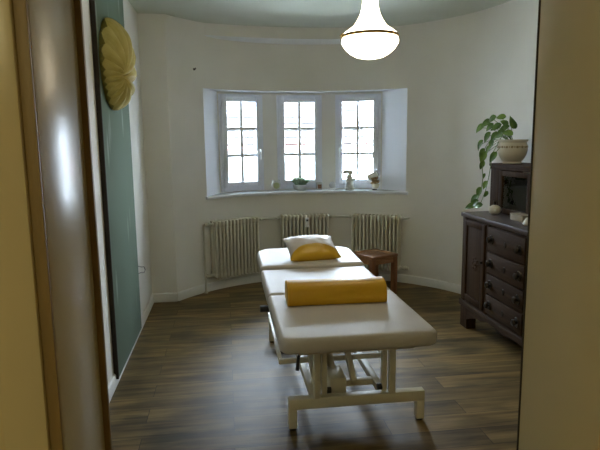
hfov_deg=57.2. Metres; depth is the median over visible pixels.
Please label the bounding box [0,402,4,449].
wall
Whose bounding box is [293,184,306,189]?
bowl
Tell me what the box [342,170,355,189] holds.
soap dispenser
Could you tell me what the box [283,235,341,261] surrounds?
pillow
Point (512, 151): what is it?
pot
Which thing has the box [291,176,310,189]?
potted plant
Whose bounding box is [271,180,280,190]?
alarm clock
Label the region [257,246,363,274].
cushion
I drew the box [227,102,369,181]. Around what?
window panes
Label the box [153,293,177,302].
baseboard
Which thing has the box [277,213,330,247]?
radiator
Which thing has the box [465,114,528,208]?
pothos
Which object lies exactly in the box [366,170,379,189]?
ornament
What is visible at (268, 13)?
ceiling
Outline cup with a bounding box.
[372,183,379,188]
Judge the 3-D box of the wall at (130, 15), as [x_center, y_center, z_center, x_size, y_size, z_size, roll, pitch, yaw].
[-1.298,-0.259,3.017,0.300,2.845,4.248,-2,9,-7]
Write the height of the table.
0.698 m
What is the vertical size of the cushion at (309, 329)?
0.075 m
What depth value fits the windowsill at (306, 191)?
5.89 m
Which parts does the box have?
lid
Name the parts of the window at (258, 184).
handle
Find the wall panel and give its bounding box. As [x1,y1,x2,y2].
[89,0,141,378]
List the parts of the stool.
leg, seat panel, seat frame, leg, leg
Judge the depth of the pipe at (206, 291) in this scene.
5.51 m
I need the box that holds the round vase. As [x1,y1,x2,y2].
[488,201,500,214]
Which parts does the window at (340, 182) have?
handle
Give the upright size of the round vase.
0.103 m
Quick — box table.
[257,246,436,430]
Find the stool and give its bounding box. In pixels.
[353,248,397,293]
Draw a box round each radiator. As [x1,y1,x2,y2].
[204,216,259,278]
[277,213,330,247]
[349,213,408,271]
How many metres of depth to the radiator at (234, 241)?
5.62 m
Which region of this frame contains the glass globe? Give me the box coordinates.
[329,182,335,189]
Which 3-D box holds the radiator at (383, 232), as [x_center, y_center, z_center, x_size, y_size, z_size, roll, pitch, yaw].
[0.847,0.178,5.889,0.642,0.590,0.178,3,9,22]
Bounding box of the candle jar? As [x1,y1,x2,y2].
[316,182,322,189]
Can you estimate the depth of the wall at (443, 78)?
5.51 m
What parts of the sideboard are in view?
door frame, door, knob, knob, knob, knob, plinth moulding, drawer, drawer, drawer, drawer, knob, knob, knob, knob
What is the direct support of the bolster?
on the table
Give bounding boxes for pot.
[497,139,528,163]
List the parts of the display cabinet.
cornice, door, pane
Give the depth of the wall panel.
3.57 m
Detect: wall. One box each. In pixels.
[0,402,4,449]
[82,0,151,383]
[137,13,177,299]
[164,0,526,300]
[521,0,538,162]
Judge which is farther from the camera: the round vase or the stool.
the stool
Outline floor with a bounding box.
[109,281,521,449]
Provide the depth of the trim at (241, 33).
5.54 m
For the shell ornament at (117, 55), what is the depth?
3.28 m
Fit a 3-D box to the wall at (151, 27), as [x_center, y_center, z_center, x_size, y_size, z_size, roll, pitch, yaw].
[-1.511,-0.595,5.258,0.585,2.845,0.400,-2,9,-7]
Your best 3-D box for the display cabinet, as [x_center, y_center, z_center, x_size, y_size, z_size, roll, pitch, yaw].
[1.746,-0.218,3.827,0.297,0.383,1.264,-2,9,-7]
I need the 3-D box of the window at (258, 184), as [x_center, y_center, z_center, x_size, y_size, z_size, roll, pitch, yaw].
[-0.618,-0.872,5.869,0.500,1.020,0.147,-5,10,-28]
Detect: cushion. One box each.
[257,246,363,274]
[261,266,389,303]
[268,290,436,354]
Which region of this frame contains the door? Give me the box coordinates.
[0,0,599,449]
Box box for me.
[510,212,527,222]
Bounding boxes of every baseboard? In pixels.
[108,294,153,402]
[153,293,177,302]
[177,272,460,300]
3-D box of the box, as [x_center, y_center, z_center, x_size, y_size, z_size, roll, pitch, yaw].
[1.558,-0.053,3.867,0.084,0.048,0.174,-2,9,-7]
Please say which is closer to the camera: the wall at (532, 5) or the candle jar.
the wall at (532, 5)
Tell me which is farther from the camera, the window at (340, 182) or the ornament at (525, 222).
the window at (340, 182)
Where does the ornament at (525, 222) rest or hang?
on the sideboard
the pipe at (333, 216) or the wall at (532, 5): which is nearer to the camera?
the wall at (532, 5)
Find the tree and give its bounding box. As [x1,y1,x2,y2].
[343,110,372,157]
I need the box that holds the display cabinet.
[489,162,530,214]
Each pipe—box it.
[203,225,207,293]
[260,217,277,219]
[331,215,349,217]
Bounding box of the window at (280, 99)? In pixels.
[276,95,321,188]
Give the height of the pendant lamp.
0.675 m
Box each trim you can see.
[204,23,397,44]
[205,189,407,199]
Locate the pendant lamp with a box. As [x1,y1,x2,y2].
[340,0,398,59]
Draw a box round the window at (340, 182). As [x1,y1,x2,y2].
[335,93,380,187]
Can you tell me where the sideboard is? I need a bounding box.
[459,211,527,346]
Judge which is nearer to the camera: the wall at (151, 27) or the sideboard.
the sideboard
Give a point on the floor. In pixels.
(203, 371)
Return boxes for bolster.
[285,276,386,306]
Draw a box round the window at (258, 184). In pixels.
[218,94,263,191]
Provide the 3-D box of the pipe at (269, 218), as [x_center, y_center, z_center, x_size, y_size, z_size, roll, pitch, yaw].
[-0.332,-0.067,5.850,0.214,0.022,0.042,-4,9,-22]
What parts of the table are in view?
leg, leg, release lever, rail, lift arm, lift motor, lift arm, frame, rail, pivot knob, leg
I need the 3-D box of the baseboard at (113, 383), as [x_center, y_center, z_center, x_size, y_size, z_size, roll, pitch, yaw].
[-1.123,1.005,3.204,0.014,0.085,4.198,-2,9,-7]
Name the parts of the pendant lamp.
lamp shade, lamp shade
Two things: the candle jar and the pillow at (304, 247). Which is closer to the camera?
the pillow at (304, 247)
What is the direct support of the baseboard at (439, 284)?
attached to the wall at (443, 78)
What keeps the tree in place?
on the ground
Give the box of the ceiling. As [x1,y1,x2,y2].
[128,0,511,27]
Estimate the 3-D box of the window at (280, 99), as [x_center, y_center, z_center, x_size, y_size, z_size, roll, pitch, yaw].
[-0.003,-0.910,6.066,0.500,1.020,0.147,-2,9,-7]
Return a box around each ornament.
[99,17,136,109]
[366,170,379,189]
[522,217,527,225]
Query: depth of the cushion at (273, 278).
3.52 m

